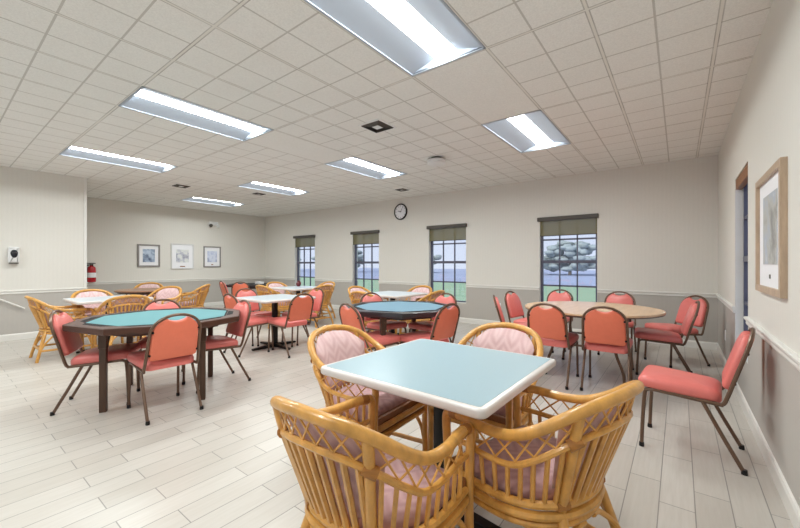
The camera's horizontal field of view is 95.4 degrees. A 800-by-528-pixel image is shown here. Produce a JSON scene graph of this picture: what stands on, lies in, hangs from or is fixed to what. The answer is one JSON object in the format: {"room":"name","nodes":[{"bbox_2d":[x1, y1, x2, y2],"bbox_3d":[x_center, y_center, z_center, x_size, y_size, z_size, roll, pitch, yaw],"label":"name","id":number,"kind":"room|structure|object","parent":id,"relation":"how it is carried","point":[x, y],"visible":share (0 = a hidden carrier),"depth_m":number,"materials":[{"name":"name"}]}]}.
{"room":"community card room","nodes":[
{"label":"community card room","id":0,"kind":"room"},
{"bbox_2d":[0,166,83,334],"bbox_3d":[-7.590,-0.161,4.152,0.200,2.762,6.155,0,0,37],"label":"wall","id":1,"kind":"structure","parent":0,"point":[42,213],"depth_m":6.03,"materials":[{"name":"paint"}]},
{"bbox_2d":[8,247,19,263],"bbox_3d":[-6.141,-0.138,5.787,0.112,0.265,0.125,0,0,37],"label":"soap dispenser","id":2,"kind":"object","parent":1,"relation":"attached to","point":[13,252],"visible":1,"depth_m":5.75,"materials":[{"name":"white plastic"}]},
{"bbox_2d":[0,331,51,341],"bbox_3d":[-7.505,1.167,4.086,0.016,0.105,6.155,0,0,37],"label":"baseboard","id":3,"kind":"structure","parent":1,"relation":"attached to","point":[27,335],"depth_m":5.87,"materials":[{"name":"paint"}]},
{"bbox_2d":[0,287,85,294],"bbox_3d":[-7.501,0.450,4.083,0.026,0.064,6.155,0,0,37],"label":"trim","id":4,"kind":"structure","parent":1,"relation":"attached to","point":[4,292],"depth_m":6.05,"materials":[{"name":"paint"}]},
{"bbox_2d":[84,178,86,286],"bbox_3d":[-5.639,-0.562,6.523,0.012,1.960,0.042,0,0,37],"label":"trim","id":5,"kind":"structure","parent":1,"relation":"attached to","point":[85,179],"depth_m":6.52,"materials":[{"name":"paint"}]},
{"bbox_2d":[87,197,264,302],"bbox_3d":[-6.127,-0.161,9.973,0.200,2.762,5.265,0,0,37],"label":"wall","id":6,"kind":"structure","parent":0,"point":[115,228],"depth_m":9.75,"materials":[{"name":"paint"}]},
{"bbox_2d":[87,263,95,281],"bbox_3d":[-7.120,0.198,8.364,0.182,0.445,0.212,0,0,37],"label":"fire extinguisher","id":7,"kind":"object","parent":6,"relation":"attached to","point":[91,270],"visible":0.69,"depth_m":8.33,"materials":[{"name":"red metal"}]},
{"bbox_2d":[137,244,159,266],"bbox_3d":[-6.455,-0.215,9.358,0.028,0.575,0.500,0,0,37],"label":"framed picture","id":8,"kind":"object","parent":6,"relation":"attached to","point":[148,255],"visible":1,"depth_m":9.35,"materials":[{"name":"white paper"}]},
{"bbox_2d":[143,249,154,261],"bbox_3d":[-6.457,-0.215,9.359,0.002,0.334,0.270,0,0,37],"label":"print","id":9,"kind":"object","parent":8,"relation":"attached to","point":[148,254],"depth_m":9.36},
{"bbox_2d":[87,277,264,284],"bbox_3d":[-5.984,0.450,9.973,0.026,0.064,5.039,0,0,37],"label":"trim","id":10,"kind":"structure","parent":6,"relation":"attached to","point":[238,278],"depth_m":9.78,"materials":[{"name":"paint"}]},
{"bbox_2d":[171,243,193,268],"bbox_3d":[-5.968,-0.210,9.993,0.028,0.690,0.570,0,0,37],"label":"framed picture","id":11,"kind":"object","parent":6,"relation":"attached to","point":[182,255],"visible":1,"depth_m":9.99,"materials":[{"name":"white paper"}]},
{"bbox_2d":[176,249,188,261],"bbox_3d":[-5.970,-0.220,9.994,0.002,0.352,0.319,0,0,37],"label":"print","id":12,"kind":"object","parent":11,"relation":"attached to","point":[182,255],"depth_m":9.99},
{"bbox_2d":[203,246,220,266],"bbox_3d":[-5.481,-0.210,10.628,0.028,0.600,0.490,0,0,37],"label":"framed picture","id":13,"kind":"object","parent":6,"relation":"attached to","point":[211,255],"visible":1,"depth_m":10.62,"materials":[{"name":"white paper"}]},
{"bbox_2d":[0,0,772,216],"bbox_3d":[-3.388,-1.667,4.122,11.667,0.250,11.620,0,0,37],"label":"ceiling","id":14,"kind":"structure","parent":0,"point":[628,83],"depth_m":3.23,"materials":[{"name":"tile"}]},
{"bbox_2d":[59,145,177,172],"bbox_3d":[-4.157,-1.601,5.444,0.645,0.123,1.294,0,0,37],"label":"ceiling light","id":15,"kind":"object","parent":14,"relation":"attached to","point":[71,151],"visible":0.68,"depth_m":5.49,"materials":[{"name":"white plastic"}]},
{"bbox_2d":[118,86,272,140],"bbox_3d":[-2.096,-1.601,3.865,0.645,0.123,1.294,0,0,37],"label":"ceiling light","id":16,"kind":"object","parent":14,"relation":"attached to","point":[145,100],"visible":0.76,"depth_m":3.86,"materials":[{"name":"white plastic"}]},
{"bbox_2d":[182,197,244,206],"bbox_3d":[-4.638,-1.601,9.085,0.645,0.123,1.294,0,0,37],"label":"ceiling light","id":17,"kind":"object","parent":14,"relation":"attached to","point":[192,199],"visible":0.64,"depth_m":9.22,"materials":[{"name":"white plastic"}]},
{"bbox_2d":[238,181,309,195],"bbox_3d":[-2.578,-1.601,7.505,0.645,0.123,1.294,0,0,37],"label":"ceiling light","id":18,"kind":"object","parent":14,"relation":"attached to","point":[252,185],"visible":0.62,"depth_m":7.64,"materials":[{"name":"white plastic"}]},
{"bbox_2d":[326,156,406,179],"bbox_3d":[-0.516,-1.601,5.926,0.645,0.123,1.294,0,0,37],"label":"ceiling light","id":19,"kind":"object","parent":14,"relation":"attached to","point":[354,164],"visible":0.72,"depth_m":6.01,"materials":[{"name":"white plastic"}]},
{"bbox_2d":[358,119,396,133],"bbox_3d":[-0.253,-1.534,4.075,0.310,0.017,0.310,0,0,37],"label":"ceiling vent","id":20,"kind":"object","parent":14,"relation":"in","point":[376,126],"visible":1,"depth_m":4.04,"materials":[{"name":"white plastic"}]},
{"bbox_2d":[304,0,485,76],"bbox_3d":[-0.035,-1.601,2.285,0.645,0.123,1.294,0,0,37],"label":"ceiling light","id":21,"kind":"object","parent":14,"relation":"attached to","point":[418,37],"visible":0.93,"depth_m":2.46,"materials":[{"name":"white plastic"}]},
{"bbox_2d":[427,156,445,166],"bbox_3d":[0.528,-1.490,5.291,0.280,0.105,0.280,0,0,37],"label":"smoke detector","id":22,"kind":"object","parent":14,"relation":"attached to","point":[436,161],"visible":1,"depth_m":5.21,"materials":[{"name":"white plastic"}]},
{"bbox_2d":[481,110,570,152],"bbox_3d":[1.544,-1.601,4.346,0.645,0.123,1.294,0,0,37],"label":"ceiling light","id":23,"kind":"object","parent":14,"relation":"attached to","point":[531,131],"visible":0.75,"depth_m":4.37,"materials":[{"name":"white plastic"}]},
{"bbox_2d":[0,303,793,527],"bbox_3d":[-3.388,1.270,4.122,11.667,0.100,11.620,0,0,37],"label":"floor","id":24,"kind":"structure","parent":0,"point":[223,464],"depth_m":2.47,"materials":[{"name":"beige wood"}]},
{"bbox_2d":[24,296,93,362],"bbox_3d":[-4.498,0.810,4.800,0.567,0.829,0.633,0,0,37],"label":"rattan armchair","id":25,"kind":"object","parent":24,"relation":"on","point":[37,307],"visible":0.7,"depth_m":4.59,"materials":[{"name":"yellow wicker"}]},
{"bbox_2d":[31,301,48,323],"bbox_3d":[-4.617,0.595,4.645,0.418,0.325,0.154,0,0,37],"label":"cushion","id":26,"kind":"object","parent":25,"relation":"on","point":[38,310],"depth_m":4.54,"materials":[{"name":"pink fabric"}]},
{"bbox_2d":[49,310,140,415],"bbox_3d":[-2.669,0.804,3.208,0.582,0.831,0.419,0,0,-25],"label":"banquet chair","id":27,"kind":"object","parent":24,"relation":"on","point":[67,343],"visible":0.84,"depth_m":3.07,"materials":[{"name":"brown metal"}]},
{"bbox_2d":[70,289,123,342],"bbox_3d":[-4.668,0.810,5.592,0.633,0.829,0.567,0,0,35],"label":"rattan armchair","id":28,"kind":"object","parent":24,"relation":"on","point":[86,292],"visible":0.13,"depth_m":5.69,"materials":[{"name":"pink fabric"}]},
{"bbox_2d":[76,291,107,312],"bbox_3d":[-4.827,0.595,5.705,0.154,0.325,0.418,0,0,35],"label":"cushion","id":29,"kind":"object","parent":28,"relation":"on","point":[82,293],"depth_m":5.71,"materials":[{"name":"pink fabric"}]},
{"bbox_2d":[62,295,153,353],"bbox_3d":[-4.195,0.854,5.244,0.860,0.732,0.860,0,0,37],"label":"pedestal table","id":30,"kind":"object","parent":24,"relation":"on","point":[83,300],"visible":0.39,"depth_m":5.01,"materials":[{"name":"laminate"}]},
{"bbox_2d":[93,295,150,348],"bbox_3d":[-3.708,0.810,4.882,0.633,0.829,0.567,0,0,39],"label":"rattan armchair","id":31,"kind":"object","parent":24,"relation":"on","point":[124,303],"visible":0.27,"depth_m":4.69,"materials":[{"name":"yellow wicker"}]},
{"bbox_2d":[108,298,143,313],"bbox_3d":[-3.558,0.595,4.758,0.154,0.325,0.418,0,0,39],"label":"cushion","id":32,"kind":"object","parent":31,"relation":"on","point":[118,305],"depth_m":4.68,"materials":[{"name":"pink fabric"}]},
{"bbox_2d":[114,288,176,302],"bbox_3d":[-4.874,0.855,7.038,1.040,0.730,1.040,0,0,20],"label":"round table","id":33,"kind":"object","parent":24,"relation":"on","point":[140,291],"visible":0.27,"depth_m":6.73,"materials":[{"name":"brown wood"}]},
{"bbox_2d":[130,282,162,300],"bbox_3d":[-5.318,0.810,7.680,0.567,0.829,0.633,0,0,-28],"label":"rattan armchair","id":34,"kind":"object","parent":24,"relation":"on","point":[146,284],"visible":0.1,"depth_m":7.88,"materials":[{"name":"pink fabric"}]},
{"bbox_2d":[139,284,159,298],"bbox_3d":[-5.408,0.595,7.853,0.418,0.325,0.154,0,0,-28],"label":"cushion","id":35,"kind":"object","parent":34,"relation":"on","point":[140,285],"depth_m":7.87,"materials":[{"name":"pink fabric"}]},
{"bbox_2d":[62,307,239,412],"bbox_3d":[-2.254,0.857,3.479,1.321,0.726,1.321,0,0,-23],"label":"table","id":36,"kind":"object","parent":24,"relation":"on","point":[129,324],"visible":0.88,"depth_m":3.25,"materials":[{"name":"brown wood"}]},
{"bbox_2d":[133,286,181,337],"bbox_3d":[-4.150,0.810,6.317,0.567,0.829,0.633,0,0,2],"label":"rattan armchair","id":37,"kind":"object","parent":24,"relation":"on","point":[167,292],"visible":0.27,"depth_m":6.50,"materials":[{"name":"pink fabric"}]},
{"bbox_2d":[156,288,178,303],"bbox_3d":[-4.142,0.595,6.512,0.418,0.325,0.154,0,0,2],"label":"cushion","id":38,"kind":"object","parent":37,"relation":"on","point":[162,293],"depth_m":6.50,"materials":[{"name":"pink fabric"}]},
{"bbox_2d":[136,299,185,389],"bbox_3d":[-2.506,0.804,3.834,0.419,0.831,0.582,0,0,-33],"label":"banquet chair","id":39,"kind":"object","parent":24,"relation":"on","point":[172,304],"visible":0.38,"depth_m":4.00,"materials":[{"name":"brown metal"}]},
{"bbox_2d":[127,313,203,425],"bbox_3d":[-1.972,0.804,3.059,0.582,0.831,0.419,0,0,39],"label":"banquet chair","id":40,"kind":"object","parent":24,"relation":"on","point":[170,343],"visible":1,"depth_m":2.92,"materials":[{"name":"red leather"}]},
{"bbox_2d":[179,284,210,307],"bbox_3d":[-4.125,0.810,7.236,0.633,0.829,0.567,0,0,-8],"label":"rattan armchair","id":41,"kind":"object","parent":24,"relation":"on","point":[201,292],"visible":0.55,"depth_m":7.09,"materials":[{"name":"yellow wicker"}]},
{"bbox_2d":[182,300,250,393],"bbox_3d":[-1.875,0.804,3.761,0.419,0.831,0.582,0,0,41],"label":"banquet chair","id":42,"kind":"object","parent":24,"relation":"on","point":[214,342],"visible":0.69,"depth_m":3.77,"materials":[{"name":"brown metal"}]},
{"bbox_2d":[231,282,253,311],"bbox_3d":[-3.600,0.804,8.335,0.419,0.831,0.582,0,0,-13],"label":"banquet chair","id":43,"kind":"object","parent":24,"relation":"on","point":[236,287],"visible":0.34,"depth_m":8.08,"materials":[{"name":"red leather"}]},
{"bbox_2d":[223,293,273,357],"bbox_3d":[-2.113,0.804,5.067,0.419,0.831,0.582,0,0,37],"label":"banquet chair","id":44,"kind":"object","parent":24,"relation":"on","point":[229,302],"visible":0.54,"depth_m":4.95,"materials":[{"name":"red leather"}]},
{"bbox_2d":[235,288,271,345],"bbox_3d":[-2.285,0.804,5.721,0.582,0.831,0.419,0,0,37],"label":"banquet chair","id":45,"kind":"object","parent":24,"relation":"on","point":[254,306],"visible":0.4,"depth_m":5.80,"materials":[{"name":"red leather"}]},
{"bbox_2d":[255,285,293,327],"bbox_3d":[-2.501,0.810,7.175,0.567,0.829,0.633,0,0,37],"label":"rattan armchair","id":46,"kind":"object","parent":24,"relation":"on","point":[261,289],"visible":0.6,"depth_m":7.00,"materials":[{"name":"yellow wicker"}]},
{"bbox_2d":[236,294,315,350],"bbox_3d":[-1.853,0.854,5.390,0.860,0.732,0.860,0,0,37],"label":"pedestal table","id":47,"kind":"object","parent":24,"relation":"on","point":[274,299],"visible":0.79,"depth_m":5.31,"materials":[{"name":"laminate"}]},
{"bbox_2d":[266,282,295,313],"bbox_3d":[-2.612,0.810,8.012,0.633,0.829,0.567,0,0,37],"label":"rattan armchair","id":48,"kind":"object","parent":24,"relation":"on","point":[271,284],"visible":0.16,"depth_m":8.19,"materials":[{"name":"pink fabric"}]},
{"bbox_2d":[269,283,284,294],"bbox_3d":[-2.767,0.595,8.131,0.154,0.325,0.418,0,0,37],"label":"cushion","id":49,"kind":"object","parent":48,"relation":"on","point":[270,284],"depth_m":8.19,"materials":[{"name":"pink fabric"}]},
{"bbox_2d":[267,293,313,357],"bbox_3d":[-1.497,0.804,5.026,0.582,0.831,0.419,0,0,39],"label":"banquet chair","id":50,"kind":"object","parent":24,"relation":"on","point":[300,309],"visible":0.98,"depth_m":4.90,"materials":[{"name":"brown metal"}]},
{"bbox_2d":[270,286,316,322],"bbox_3d":[-2.138,0.854,7.649,0.860,0.732,0.860,0,0,37],"label":"pedestal table","id":51,"kind":"object","parent":24,"relation":"on","point":[297,289],"visible":0.32,"depth_m":7.44,"materials":[{"name":"laminate"}]},
{"bbox_2d":[281,288,323,345],"bbox_3d":[-1.523,0.804,5.772,0.419,0.831,0.582,0,0,37],"label":"banquet chair","id":52,"kind":"object","parent":24,"relation":"on","point":[318,302],"visible":0.62,"depth_m":5.83,"materials":[{"name":"red leather"}]},
{"bbox_2d":[297,284,333,327],"bbox_3d":[-1.664,0.810,7.285,0.633,0.829,0.567,0,0,37],"label":"rattan armchair","id":53,"kind":"object","parent":24,"relation":"on","point":[327,290],"visible":0.52,"depth_m":7.18,"materials":[{"name":"wicker"}]},
{"bbox_2d":[315,286,329,300],"bbox_3d":[-1.509,0.595,7.167,0.154,0.325,0.418,0,0,37],"label":"cushion","id":54,"kind":"object","parent":53,"relation":"on","point":[326,289],"depth_m":7.15,"materials":[{"name":"pink fabric"}]},
{"bbox_2d":[302,281,335,317],"bbox_3d":[-1.774,0.810,8.123,0.567,0.829,0.633,0,0,37],"label":"rattan armchair","id":55,"kind":"object","parent":24,"relation":"on","point":[327,282],"visible":0.23,"depth_m":8.15,"materials":[{"name":"wicker"}]},
{"bbox_2d":[307,324,427,450],"bbox_3d":[-0.224,0.810,2.186,0.633,0.829,0.567,0,0,35],"label":"rattan armchair","id":56,"kind":"object","parent":24,"relation":"on","point":[393,412],"visible":0.5,"depth_m":2.13,"materials":[{"name":"brown wicker"}]},
{"bbox_2d":[316,330,364,392],"bbox_3d":[-0.383,0.595,2.299,0.154,0.325,0.418,0,0,35],"label":"cushion","id":57,"kind":"object","parent":56,"relation":"on","point":[338,345],"depth_m":2.30,"materials":[{"name":"pink fabric"}]},
{"bbox_2d":[331,384,408,421],"bbox_3d":[-0.184,0.792,2.157,0.406,0.080,0.448,0,0,35],"label":"seat cushion","id":58,"kind":"object","parent":56,"relation":"on","point":[388,402],"depth_m":2.05,"materials":[{"name":"fabric"}]},
{"bbox_2d":[339,303,399,350],"bbox_3d":[-0.323,0.804,3.822,0.582,0.831,0.419,0,0,-41],"label":"banquet chair","id":59,"kind":"object","parent":24,"relation":"on","point":[351,317],"visible":0.62,"depth_m":3.69,"materials":[{"name":"brown metal"}]},
{"bbox_2d":[270,394,474,527],"bbox_3d":[-0.108,0.810,1.271,0.567,0.829,0.633,0,0,36],"label":"rattan armchair","id":60,"kind":"object","parent":24,"relation":"on","point":[349,474],"visible":1,"depth_m":1.08,"materials":[{"name":"wicker"}]},
{"bbox_2d":[287,414,384,519],"bbox_3d":[-0.224,0.595,1.114,0.418,0.325,0.154,0,0,36],"label":"cushion","id":61,"kind":"object","parent":60,"relation":"on","point":[343,471],"depth_m":1.03,"materials":[{"name":"pink fabric"}]},
{"bbox_2d":[338,453,457,527],"bbox_3d":[-0.079,0.792,1.311,0.448,0.080,0.406,0,0,36],"label":"seat cushion","id":62,"kind":"object","parent":60,"relation":"on","point":[416,473],"depth_m":1.18,"materials":[{"name":"fabric"}]},
{"bbox_2d":[351,291,396,333],"bbox_3d":[-0.430,0.810,5.587,0.567,0.829,0.633,0,0,37],"label":"rattan armchair","id":63,"kind":"object","parent":24,"relation":"on","point":[356,296],"visible":0.2,"depth_m":5.40,"materials":[{"name":"wicker"}]},
{"bbox_2d":[360,292,406,332],"bbox_3d":[-0.229,0.804,4.801,0.419,0.831,0.582,0,0,-41],"label":"banquet chair","id":64,"kind":"object","parent":24,"relation":"on","point":[391,324],"visible":0.46,"depth_m":4.71,"materials":[{"name":"brown metal"}]},
{"bbox_2d":[346,300,453,347],"bbox_3d":[0.001,0.857,4.308,1.238,0.726,1.238,0,0,-25],"label":"table","id":65,"kind":"object","parent":24,"relation":"on","point":[384,311],"visible":0.62,"depth_m":3.97,"materials":[{"name":"blue fabric"}]},
{"bbox_2d":[373,291,427,333],"bbox_3d":[-0.120,0.854,6.090,0.860,0.732,0.860,0,0,37],"label":"pedestal table","id":66,"kind":"object","parent":24,"relation":"on","point":[392,295],"visible":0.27,"depth_m":6.03,"materials":[{"name":"laminate"}]},
{"bbox_2d":[399,285,431,330],"bbox_3d":[0.265,0.810,6.559,0.567,0.829,0.633,0,0,37],"label":"rattan armchair","id":67,"kind":"object","parent":24,"relation":"on","point":[421,288],"visible":0.21,"depth_m":6.75,"materials":[{"name":"brown wood"}]},
{"bbox_2d":[411,287,429,300],"bbox_3d":[0.384,0.595,6.714,0.418,0.325,0.154,0,0,37],"label":"cushion","id":68,"kind":"object","parent":67,"relation":"on","point":[418,289],"depth_m":6.74,"materials":[{"name":"pink fabric"}]},
{"bbox_2d":[399,290,444,341],"bbox_3d":[0.382,0.810,5.730,0.633,0.829,0.567,0,0,37],"label":"rattan armchair","id":69,"kind":"object","parent":24,"relation":"on","point":[431,296],"visible":0.2,"depth_m":5.51,"materials":[{"name":"wicker"}]},
{"bbox_2d":[400,303,459,343],"bbox_3d":[0.312,0.804,3.821,0.419,0.831,0.582,0,0,-45],"label":"banquet chair","id":70,"kind":"object","parent":24,"relation":"on","point":[445,324],"visible":0.64,"depth_m":3.68,"materials":[{"name":"red leather"}]},
{"bbox_2d":[408,293,456,341],"bbox_3d":[0.434,0.804,4.712,0.582,0.831,0.419,0,0,-45],"label":"banquet chair","id":71,"kind":"object","parent":24,"relation":"on","point":[422,325],"visible":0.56,"depth_m":4.66,"materials":[{"name":"brown metal"}]},
{"bbox_2d":[321,339,555,527],"bbox_3d":[0.210,0.854,1.811,0.860,0.732,0.860,0,0,38],"label":"pedestal table","id":72,"kind":"object","parent":24,"relation":"on","point":[470,381],"visible":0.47,"depth_m":1.65,"materials":[{"name":"blue laminate"}]},
{"bbox_2d":[428,322,543,504],"bbox_3d":[0.553,0.810,2.231,0.567,0.829,0.633,0,0,39],"label":"rattan armchair","id":73,"kind":"object","parent":24,"relation":"on","point":[502,338],"visible":0.26,"depth_m":2.30,"materials":[{"name":"pink fabric"}]},
{"bbox_2d":[473,328,533,354],"bbox_3d":[0.677,0.595,2.382,0.418,0.325,0.154,0,0,39],"label":"cushion","id":74,"kind":"object","parent":73,"relation":"on","point":[503,339],"depth_m":2.40,"materials":[{"name":"pink fabric"}]},
{"bbox_2d":[494,397,521,415],"bbox_3d":[0.522,0.792,2.193,0.448,0.080,0.406,0,0,39],"label":"seat cushion","id":75,"kind":"object","parent":73,"relation":"on","point":[500,412],"depth_m":1.93,"materials":[{"name":"fabric"}]},
{"bbox_2d":[493,295,527,334],"bbox_3d":[1.459,0.804,4.550,0.582,0.831,0.419,0,0,14],"label":"banquet chair","id":76,"kind":"object","parent":24,"relation":"on","point":[496,301],"visible":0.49,"depth_m":4.44,"materials":[{"name":"leather"}]},
{"bbox_2d":[504,291,553,352],"bbox_3d":[1.780,0.804,5.073,0.419,0.831,0.582,0,0,-43],"label":"banquet chair","id":77,"kind":"object","parent":24,"relation":"on","point":[513,305],"visible":0.58,"depth_m":5.15,"materials":[{"name":"brown metal"}]},
{"bbox_2d":[442,380,644,527],"bbox_3d":[0.567,0.810,1.421,0.567,0.829,0.633,0,0,-38],"label":"rattan armchair","id":78,"kind":"object","parent":24,"relation":"on","point":[563,476],"visible":0.94,"depth_m":1.23,"materials":[{"name":"brown wicker"}]},
{"bbox_2d":[463,425,574,499],"bbox_3d":[0.537,0.792,1.460,0.448,0.080,0.406,0,0,-38],"label":"seat cushion","id":79,"kind":"object","parent":78,"relation":"on","point":[527,492],"depth_m":1.34,"materials":[{"name":"fabric"}]},
{"bbox_2d":[552,405,622,488],"bbox_3d":[0.686,0.595,1.266,0.418,0.325,0.154,0,0,-38],"label":"cushion","id":80,"kind":"object","parent":78,"relation":"on","point":[589,445],"depth_m":1.17,"materials":[{"name":"pink fabric"}]},
{"bbox_2d":[527,303,578,389],"bbox_3d":[1.614,0.804,3.848,0.419,0.831,0.582,0,0,37],"label":"banquet chair","id":81,"kind":"object","parent":24,"relation":"on","point":[550,324],"visible":0.72,"depth_m":3.66,"materials":[{"name":"brown metal"}]},
{"bbox_2d":[547,289,572,351],"bbox_3d":[2.307,0.804,5.393,0.419,0.831,0.582,0,0,37],"label":"banquet chair","id":82,"kind":"object","parent":24,"relation":"on","point":[553,295],"visible":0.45,"depth_m":5.55,"materials":[{"name":"brown metal"}]},
{"bbox_2d":[525,301,665,382],"bbox_3d":[2.148,0.855,4.118,1.390,0.730,1.390,0,0,37],"label":"round table","id":83,"kind":"object","parent":24,"relation":"on","point":[576,309],"visible":0.55,"depth_m":4.00,"materials":[{"name":"brown wood"}]},
{"bbox_2d":[580,306,632,390],"bbox_3d":[2.045,0.804,3.593,0.419,0.831,0.582,0,0,35],"label":"banquet chair","id":84,"kind":"object","parent":24,"relation":"on","point":[601,331],"visible":0.96,"depth_m":3.42,"materials":[{"name":"brown metal"}]},
{"bbox_2d":[597,291,636,356],"bbox_3d":[2.981,0.804,4.990,0.419,0.831,0.582,0,0,37],"label":"banquet chair","id":85,"kind":"object","parent":24,"relation":"on","point":[610,298],"visible":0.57,"depth_m":5.11,"materials":[{"name":"red leather"}]},
{"bbox_2d":[634,301,699,374],"bbox_3d":[2.940,0.804,4.026,0.582,0.831,0.419,0,0,33],"label":"banquet chair","id":86,"kind":"object","parent":24,"relation":"on","point":[646,334],"visible":0.94,"depth_m":3.90,"materials":[{"name":"leather"}]},
{"bbox_2d":[644,295,709,367],"bbox_3d":[3.425,0.804,4.504,0.582,0.831,0.419,0,0,-8],"label":"banquet chair","id":87,"kind":"object","parent":24,"relation":"on","point":[701,319],"visible":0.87,"depth_m":4.40,"materials":[{"name":"brown metal"}]},
{"bbox_2d":[638,327,755,475],"bbox_3d":[1.946,0.804,2.409,0.582,0.831,0.419,0,0,41],"label":"banquet chair","id":88,"kind":"object","parent":24,"relation":"on","point":[706,390],"visible":0.99,"depth_m":2.30,"materials":[{"name":"brown metal"}]},
{"bbox_2d":[265,155,717,342],"bbox_3d":[0.086,-0.161,8.653,11.667,2.762,0.200,0,0,37],"label":"wall","id":89,"kind":"structure","parent":0,"point":[657,224],"depth_m":6.66,"materials":[{"name":"paint"}]},
{"bbox_2d":[293,235,314,246],"bbox_3d":[-2.830,-0.670,10.741,0.980,0.339,0.070,0,0,37],"label":"roller shade","id":90,"kind":"object","parent":89,"relation":"attached to","point":[305,240],"visible":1,"depth_m":10.74,"materials":[{"name":"fabric"}]},
{"bbox_2d":[295,247,314,291],"bbox_3d":[-2.777,-0.003,10.801,0.930,1.645,0.124,0,0,37],"label":"window","id":91,"kind":"structure","parent":89,"relation":"in","point":[297,249],"depth_m":11.05,"materials":[{"name":"brown metal"}]},
{"bbox_2d":[352,235,378,291],"bbox_3d":[-0.844,-0.003,9.320,0.920,1.645,0.124,0,0,37],"label":"window","id":92,"kind":"structure","parent":89,"relation":"in","point":[354,247],"depth_m":9.44,"materials":[{"name":"brown metal"}]},
{"bbox_2d":[350,230,379,244],"bbox_3d":[-0.897,-0.670,9.259,0.970,0.339,0.070,0,0,37],"label":"roller shade","id":93,"kind":"object","parent":92,"relation":"attached to","point":[371,236],"visible":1,"depth_m":9.26,"materials":[{"name":"fabric"}]},
{"bbox_2d":[394,204,406,219],"bbox_3d":[0.012,-1.230,8.563,0.384,0.384,0.034,0,0,37],"label":"wall clock","id":94,"kind":"object","parent":89,"relation":"attached to","point":[400,211],"visible":1,"depth_m":8.56,"materials":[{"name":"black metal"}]},
{"bbox_2d":[426,223,466,241],"bbox_3d":[0.992,-0.670,7.811,0.970,0.339,0.070,0,0,37],"label":"roller shade","id":95,"kind":"object","parent":89,"relation":"attached to","point":[450,232],"visible":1,"depth_m":7.81,"materials":[{"name":"fabric"}]},
{"bbox_2d":[429,240,465,303],"bbox_3d":[1.044,-0.003,7.872,0.920,1.645,0.124,0,0,37],"label":"window","id":96,"kind":"structure","parent":89,"relation":"in","point":[431,244],"depth_m":7.97,"materials":[{"name":"brown metal"}]},
{"bbox_2d":[265,277,716,297],"bbox_3d":[0.017,0.450,8.564,11.267,0.064,0.026,0,0,37],"label":"trim","id":97,"kind":"structure","parent":89,"relation":"attached to","point":[634,292],"depth_m":6.76,"materials":[{"name":"paint"}]},
{"bbox_2d":[328,304,716,349],"bbox_3d":[0.020,1.167,8.568,11.267,0.105,0.016,0,0,37],"label":"baseboard","id":98,"kind":"structure","parent":89,"relation":"attached to","point":[690,343],"depth_m":5.75,"materials":[{"name":"paint"}]},
{"bbox_2d":[537,213,598,236],"bbox_3d":[2.905,-0.670,6.345,0.990,0.339,0.070,0,0,37],"label":"roller shade","id":99,"kind":"object","parent":89,"relation":"attached to","point":[583,224],"visible":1,"depth_m":6.33,"materials":[{"name":"fabric"}]},
{"bbox_2d":[540,234,596,301],"bbox_3d":[2.957,-0.003,6.406,0.940,1.645,0.124,0,0,37],"label":"window","id":100,"kind":"structure","parent":89,"relation":"in","point":[542,261],"depth_m":6.51,"materials":[{"name":"brown metal"}]},
{"bbox_2d":[718,0,799,507],"bbox_3d":[1.162,-0.161,0.634,0.200,2.762,11.220,0,0,37],"label":"wall","id":101,"kind":"structure","parent":0,"point":[763,128],"depth_m":2.21,"materials":[{"name":"paint"}]},
{"bbox_2d":[735,180,747,362],"bbox_3d":[3.082,-0.013,3.211,0.109,1.625,0.846,0,0,37],"label":"window","id":102,"kind":"structure","parent":101,"relation":"in","point":[741,196],"depth_m":3.55,"materials":[{"name":"brown metal"}]},
{"bbox_2d":[736,164,747,189],"bbox_3d":[3.062,-0.774,3.226,0.049,0.098,0.838,0,0,37],"label":"roller shade","id":103,"kind":"object","parent":102,"relation":"attached to","point":[742,180],"visible":0.54,"depth_m":3.25,"materials":[{"name":"brown wood"}]},
{"bbox_2d":[716,294,799,371],"bbox_3d":[1.065,0.450,0.692,0.026,0.064,11.194,0,0,37],"label":"trim","id":104,"kind":"structure","parent":101,"relation":"attached to","point":[792,357],"depth_m":2.06,"materials":[{"name":"paint"}]},
{"bbox_2d":[717,343,799,527],"bbox_3d":[1.072,1.167,0.693,0.016,0.105,11.204,0,0,37],"label":"baseboard","id":105,"kind":"structure","parent":101,"relation":"attached to","point":[791,506],"depth_m":2.13,"materials":[{"name":"paint"}]},
{"bbox_2d":[755,156,787,298],"bbox_3d":[2.182,-0.185,2.151,0.028,0.720,0.760,0,0,37],"label":"framed picture","id":106,"kind":"object","parent":101,"relation":"attached to","point":[771,190],"visible":1,"depth_m":2.06,"materials":[{"name":"brown wood"}]},
{"bbox_2d":[763,188,776,263],"bbox_3d":[2.184,-0.207,2.150,0.002,0.418,0.410,0,0,37],"label":"print","id":107,"kind":"object","parent":106,"relation":"attached to","point":[770,198],"depth_m":2.13},
{"label":"outside","id":108,"kind":"structure","parent":0,"visible":0},
{"bbox_2d":[300,277,595,301],"bbox_3d":[2.138,1.495,19.227,100.000,0.050,18.880,0,0,37],"label":"ground","id":109,"kind":"structure","parent":108,"point":[585,294],"depth_m":20.98,"materials":[{"name":"green plant"}]},
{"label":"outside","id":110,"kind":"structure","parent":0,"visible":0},
{"bbox_2d":[300,268,595,285],"bbox_3d":[24.901,1.500,57.142,150.000,0.080,69.000,0,0,37],"label":"water","id":111,"kind":"structure","parent":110,"point":[586,278],"depth_m":46.21,"materials":[{"name":"blue liquid"}]},
{"bbox_2d":[544,240,595,274],"bbox_3d":[22.412,-0.847,48.412,8.614,4.657,8.699,0,0,37],"label":"tree","id":112,"kind":"object","parent":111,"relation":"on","point":[584,248],"visible":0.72,"depth_m":46.42,"materials":[{"name":"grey plant"}]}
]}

